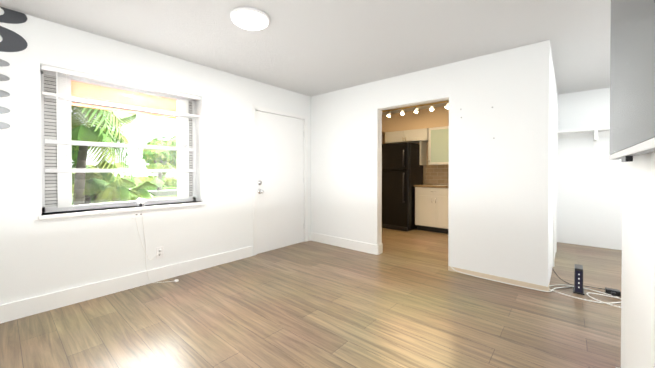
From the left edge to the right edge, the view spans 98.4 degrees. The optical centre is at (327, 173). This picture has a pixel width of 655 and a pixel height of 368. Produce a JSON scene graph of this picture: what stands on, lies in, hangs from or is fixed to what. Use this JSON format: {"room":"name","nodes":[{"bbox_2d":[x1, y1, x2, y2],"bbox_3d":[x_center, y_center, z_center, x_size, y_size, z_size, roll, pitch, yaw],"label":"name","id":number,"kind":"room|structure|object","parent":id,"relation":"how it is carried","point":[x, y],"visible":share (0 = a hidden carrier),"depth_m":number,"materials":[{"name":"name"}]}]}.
{"room":"living room","nodes":[
{"label":"living room","id":0,"kind":"room"},
{"bbox_2d":[0,8,310,304],"bbox_3d":[-1.146,-0.080,3.884,0.280,2.380,7.650,0,1,41],"label":"wall","id":1,"kind":"structure","parent":0,"point":[38,257],"depth_m":2.67,"materials":[{"name":"white paint"}]},
{"bbox_2d":[0,7,26,128],"bbox_3d":[-2.437,-0.818,2.149,0.005,0.968,0.216,0,1,41],"label":"wall decoration","id":2,"kind":"object","parent":1,"relation":"attached to","point":[12,41],"visible":0.96,"depth_m":2.15,"materials":[{"name":"grey plastic"}]},
{"bbox_2d":[40,69,195,212],"bbox_3d":[-2.042,-0.284,2.931,0.105,1.235,1.340,0,1,41],"label":"window","id":3,"kind":"structure","parent":1,"relation":"in","point":[57,170],"depth_m":2.58,"materials":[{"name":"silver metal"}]},
{"bbox_2d":[41,65,200,156],"bbox_3d":[-1.936,-0.526,2.839,0.064,0.750,1.320,0,1,41],"label":"window blind","id":4,"kind":"object","parent":3,"relation":"attached to","point":[54,70],"visible":0.98,"depth_m":2.66,"materials":[{"name":"white plastic"}]},
{"bbox_2d":[71,81,177,203],"bbox_3d":[-2.061,-0.284,2.954,0.006,1.165,0.930,0,1,41],"label":"window panel","id":5,"kind":"object","parent":3,"relation":"attached to","point":[120,149],"visible":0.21,"depth_m":2.90,"materials":[{"name":"clear glass"}]},
{"bbox_2d":[38,201,205,219],"bbox_3d":[-1.953,0.349,2.860,0.230,0.030,1.380,0,1,41],"label":"window sill","id":6,"kind":"structure","parent":1,"relation":"attached to","point":[60,214],"depth_m":2.65,"materials":[{"name":"white"}]},
{"bbox_2d":[138,198,144,206],"bbox_3d":[-1.909,0.293,2.895,0.060,0.082,0.060,0,1,41],"label":"camera","id":7,"kind":"object","parent":6,"relation":"on","point":[140,200],"visible":0.92,"depth_m":2.88,"materials":[{"name":"white plastic"}]},
{"bbox_2d":[71,81,175,118],"bbox_3d":[-2.469,-1.060,3.291,0.970,0.490,2.064,0,1,41],"label":"awning","id":8,"kind":"object","parent":1,"relation":"attached to","point":[133,101],"depth_m":3.62,"materials":[{"name":"brown fabric"}]},
{"bbox_2d":[0,246,252,323],"bbox_3d":[-2.269,1.056,2.354,0.016,0.135,3.850,0,1,41],"label":"baseboard","id":9,"kind":"structure","parent":1,"relation":"attached to","point":[15,310],"depth_m":2.62,"materials":[{"name":"white wood"}]},
{"bbox_2d":[132,210,144,218],"bbox_3d":[-1.879,0.405,2.811,0.008,0.070,0.116,0,1,41],"label":"outlet plate","id":10,"kind":"object","parent":1,"relation":"attached to","point":[137,214],"visible":1,"depth_m":2.81,"materials":[{"name":"white plastic"}]},
{"bbox_2d":[142,216,171,282],"bbox_3d":[-1.721,0.768,2.882,0.145,0.698,0.253,0,1,41],"label":"hanging cord","id":11,"kind":"object","parent":10,"relation":"hanging from","point":[145,256],"visible":0.98,"depth_m":2.85,"materials":[{"name":"white plastic"}]},
{"bbox_2d":[156,246,163,258],"bbox_3d":[-1.754,0.823,2.958,0.010,0.116,0.070,0,1,41],"label":"electrical outlet plate","id":12,"kind":"object","parent":1,"relation":"attached to","point":[160,251],"visible":1,"depth_m":2.96,"materials":[{"name":"white plastic"}]},
{"bbox_2d":[256,111,303,252],"bbox_3d":[-0.670,0.110,4.235,0.125,1.966,0.939,0,1,41],"label":"door","id":13,"kind":"structure","parent":1,"relation":"in","point":[280,176],"depth_m":4.21,"materials":[{"name":"white wood"}]},
{"bbox_2d":[253,105,307,255],"bbox_3d":[-0.719,0.087,4.270,0.148,2.040,1.050,0,1,41],"label":"door frame","id":14,"kind":"structure","parent":1,"relation":"attached to","point":[276,112],"depth_m":4.11,"materials":[{"name":"white wood"}]},
{"bbox_2d":[0,0,610,114],"bbox_3d":[0.838,-1.314,2.077,5.630,0.120,7.800,0,1,41],"label":"ceiling","id":15,"kind":"structure","parent":0,"point":[310,48],"depth_m":2.53,"materials":[{"name":"white paint"}]},
{"bbox_2d":[230,6,269,29],"bbox_3d":[-0.621,-1.234,2.273,0.310,0.078,0.310,0,1,41],"label":"ceiling light fixture","id":16,"kind":"object","parent":15,"relation":"attached to","point":[248,18],"visible":1,"depth_m":2.20,"materials":[{"name":"white plastic"}]},
{"bbox_2d":[382,100,448,116],"bbox_3d":[1.751,-1.209,5.236,1.650,0.144,0.101,0,1,41],"label":"rail","id":17,"kind":"object","parent":15,"relation":"attached to","point":[416,110],"visible":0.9,"depth_m":5.29,"materials":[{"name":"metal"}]},
{"bbox_2d":[382,106,448,133],"bbox_3d":[2.369,-1.093,5.464,2.986,0.380,0.356,0,1,41],"label":"soffit beam","id":18,"kind":"structure","parent":15,"relation":"attached to","point":[425,118],"depth_m":5.72,"materials":[{"name":"beige paint"}]},
{"bbox_2d":[0,228,621,367],"bbox_3d":[0.838,1.186,2.098,5.630,0.120,7.800,0,1,41],"label":"floor","id":19,"kind":"structure","parent":0,"point":[406,299],"depth_m":2.19,"materials":[{"name":"brown wood"}]},
{"bbox_2d":[382,142,422,230],"bbox_3d":[1.459,0.244,5.838,0.740,1.700,0.797,0,1,41],"label":"fridge","id":20,"kind":"object","parent":19,"relation":"on","point":[402,171],"visible":0.62,"depth_m":5.51,"materials":[{"name":"black metal"}]},
{"bbox_2d":[415,188,448,233],"bbox_3d":[2.199,0.678,5.460,0.821,0.840,0.585,0,1,41],"label":"base cabinet","id":21,"kind":"object","parent":19,"relation":"on","point":[431,206],"depth_m":5.29,"materials":[{"name":"white wood"}]},
{"bbox_2d":[414,184,448,187],"bbox_3d":[2.640,0.241,5.069,2.025,0.040,0.599,0,1,41],"label":"countertop","id":22,"kind":"structure","parent":21,"relation":"on","point":[420,185],"depth_m":5.33,"materials":[{"name":"beige stone"}]},
{"bbox_2d":[573,264,584,294],"bbox_3d":[2.397,1.003,2.696,0.080,0.235,0.180,0,1,41],"label":"tower","id":23,"kind":"object","parent":19,"relation":"on","point":[578,288],"visible":0.98,"depth_m":2.64,"materials":[{"name":"black plastic"}]},
{"bbox_2d":[549,285,620,303],"bbox_3d":[2.381,1.115,2.633,0.531,0.009,0.340,0,1,41],"label":"cable loop","id":24,"kind":"object","parent":19,"relation":"on","point":[581,298],"visible":0.75,"depth_m":2.60,"materials":[{"name":"white plastic"}]},
{"bbox_2d":[586,292,620,307],"bbox_3d":[2.508,1.108,2.437,0.401,0.008,0.240,0,1,41],"label":"cable loop","id":25,"kind":"object","parent":19,"relation":"on","point":[601,301],"visible":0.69,"depth_m":2.52,"materials":[{"name":"white plastic"}]},
{"bbox_2d":[605,287,620,296],"bbox_3d":[2.642,1.099,2.613,0.100,0.045,0.110,0,1,41],"label":"brick","id":26,"kind":"object","parent":19,"relation":"on","point":[614,292],"visible":1,"depth_m":2.60,"materials":[{"name":"black plastic"}]},
{"bbox_2d":[382,134,427,183],"bbox_3d":[1.712,-0.087,4.708,2.990,2.380,2.380,0,1,41],"label":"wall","id":27,"kind":"structure","parent":0,"point":[383,138],"depth_m":5.99,"materials":[{"name":"beige paint"}]},
{"bbox_2d":[311,40,573,291],"bbox_3d":[1.067,-0.078,3.714,3.303,2.380,0.336,0,1,41],"label":"wall","id":28,"kind":"structure","parent":0,"point":[498,218],"depth_m":3.09,"materials":[{"name":"white paint"}]},
{"bbox_2d":[308,232,379,254],"bbox_3d":[0.203,1.040,4.272,1.276,0.135,0.020,0,1,41],"label":"baseboard","id":29,"kind":"structure","parent":28,"relation":"attached to","point":[331,240],"depth_m":4.20,"materials":[{"name":"white wood"}]},
{"bbox_2d":[448,266,548,290],"bbox_3d":[1.781,1.093,3.012,0.914,0.050,0.124,0,1,41],"label":"baseboard strip","id":30,"kind":"object","parent":28,"relation":"attached to","point":[516,282],"visible":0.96,"depth_m":2.92,"materials":[{"name":"beige wood"}]},
{"bbox_2d":[549,45,557,283],"bbox_3d":[2.894,-0.078,3.697,0.120,2.380,2.380,0,1,41],"label":"wall","id":31,"kind":"structure","parent":0,"point":[553,87],"depth_m":3.05,"materials":[{"name":"white paint"}]},
{"bbox_2d":[553,93,557,266],"bbox_3d":[2.994,0.072,3.712,0.015,2.080,0.870,0,1,41],"label":"door frame","id":32,"kind":"structure","parent":31,"relation":"attached to","point":[555,103],"depth_m":3.39,"materials":[{"name":"white"}]},
{"bbox_2d":[554,107,556,259],"bbox_3d":[2.991,0.102,3.714,0.007,2.000,0.730,0,1,41],"label":"hall door","id":33,"kind":"structure","parent":31,"relation":"in","point":[555,171],"depth_m":3.79,"materials":[{"name":"white wood"}]},
{"bbox_2d":[557,88,621,249],"bbox_3d":[3.431,-0.088,4.902,5.350,2.380,0.150,0,1,41],"label":"wall","id":34,"kind":"structure","parent":0,"point":[589,196],"depth_m":4.33,"materials":[{"name":"white paint"}]},
{"bbox_2d":[385,130,408,143],"bbox_3d":[1.564,-0.789,6.157,0.513,0.240,0.354,0,1,41],"label":"upper cabinet","id":35,"kind":"object","parent":34,"relation":"attached to","point":[396,136],"depth_m":6.01,"materials":[{"name":"white wood"}]},
{"bbox_2d":[409,128,428,141],"bbox_3d":[1.889,-0.787,5.880,0.513,0.240,0.354,0,1,41],"label":"upper cabinet","id":36,"kind":"object","parent":34,"relation":"attached to","point":[419,135],"depth_m":5.69,"materials":[{"name":"white wood"}]},
{"bbox_2d":[425,165,448,183],"bbox_3d":[2.842,0.023,5.298,2.040,0.390,0.008,0,1,41],"label":"tile backsplash","id":37,"kind":"structure","parent":34,"relation":"attached to","point":[436,174],"depth_m":5.81,"materials":[{"name":"beige tile"}]},
{"bbox_2d":[429,126,448,164],"bbox_3d":[2.298,-0.539,5.532,0.523,0.730,0.354,0,1,41],"label":"upper cabinet","id":38,"kind":"object","parent":34,"relation":"attached to","point":[436,139],"depth_m":5.43,"materials":[{"name":"white"}]},
{"bbox_2d":[557,127,609,150],"bbox_3d":[4.403,-0.496,3.757,2.090,0.315,0.320,0,1,41],"label":"shelf","id":39,"kind":"object","parent":34,"relation":"attached to","point":[595,133],"visible":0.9,"depth_m":4.25,"materials":[{"name":"white wood"}]},
{"bbox_2d":[621,151,654,367],"bbox_3d":[0.348,-0.046,-0.014,0.140,2.380,3.670,0,1,41],"label":"wall","id":40,"kind":"structure","parent":0,"point":[638,277],"depth_m":1.08,"materials":[{"name":"white paint"}]},
{"bbox_2d":[609,0,654,161],"bbox_3d":[0.826,-0.461,0.702,0.069,0.843,1.445,0,1,41],"label":"television","id":41,"kind":"object","parent":40,"relation":"attached to","point":[632,83],"visible":1,"depth_m":0.82,"materials":[{"name":"grey"}]},
{"label":"outside","id":42,"kind":"structure","parent":0,"visible":0},
{"bbox_2d":[72,176,176,204],"bbox_3d":[-26.970,0.999,27.547,69.720,0.520,140.000,0,1,41],"label":"ground","id":43,"kind":"structure","parent":42,"point":[170,189],"depth_m":14.08,"materials":[{"name":"concrete"}]},
{"bbox_2d":[72,146,87,163],"bbox_3d":[-30.309,-1.994,31.620,5.724,6.046,5.969,0,1,41],"label":"tree","id":44,"kind":"object","parent":43,"relation":"on","point":[75,155],"depth_m":31.24,"materials":[{"name":"green plant"}]},
{"bbox_2d":[72,172,113,203],"bbox_3d":[-9.289,0.854,10.816,2.098,2.126,1.818,0,1,41],"label":"palm tree","id":45,"kind":"object","parent":43,"relation":"on","point":[88,186],"depth_m":10.59,"materials":[{"name":"green plant"}]},
{"bbox_2d":[72,161,128,201],"bbox_3d":[-9.254,0.685,11.497,2.010,2.384,2.007,0,1,41],"label":"palm tree","id":46,"kind":"object","parent":43,"relation":"on","point":[88,166],"depth_m":11.18,"materials":[{"name":"green plant"}]},
{"bbox_2d":[71,105,136,197],"bbox_3d":[-7.989,-1.300,8.788,3.997,5.041,4.184,0,1,41],"label":"palm tree","id":47,"kind":"object","parent":43,"relation":"on","point":[109,115],"depth_m":8.85,"materials":[{"name":"green plant"}]},
{"bbox_2d":[71,107,139,204],"bbox_3d":[-8.690,-0.360,10.101,3.596,3.939,3.407,0,1,41],"label":"palm tree","id":48,"kind":"object","parent":43,"relation":"on","point":[81,198],"depth_m":9.94,"materials":[{"name":"green plant"}]},
{"bbox_2d":[86,177,143,203],"bbox_3d":[-8.425,1.244,11.284,1.918,2.222,2.014,0,1,41],"label":"palm tree","id":49,"kind":"object","parent":43,"relation":"on","point":[115,187],"depth_m":10.96,"materials":[{"name":"green plant"}]},
{"bbox_2d":[73,172,176,189],"bbox_3d":[-7.068,0.552,29.093,2.080,1.725,45.626,0,1,41],"label":"hedge","id":50,"kind":"object","parent":43,"relation":"on","point":[171,180],"depth_m":21.66,"materials":[{"name":"green plant"}]},
{"bbox_2d":[110,179,163,201],"bbox_3d":[-8.236,1.384,12.196,1.997,2.315,2.102,0,1,41],"label":"palm tree","id":51,"kind":"object","parent":43,"relation":"on","point":[149,196],"depth_m":12.04,"materials":[{"name":"green plant"}]},
{"bbox_2d":[137,136,176,177],"bbox_3d":[-14.521,-1.199,25.569,3.195,4.564,4.447,0,1,41],"label":"tree","id":52,"kind":"object","parent":43,"relation":"on","point":[172,162],"depth_m":24.94,"materials":[{"name":"green plant"}]},
{"bbox_2d":[147,150,172,190],"bbox_3d":[-10.629,-0.237,17.960,1.733,2.778,1.605,0,1,41],"label":"tree","id":53,"kind":"object","parent":43,"relation":"on","point":[167,158],"depth_m":17.79,"materials":[{"name":"green plant"}]}
]}

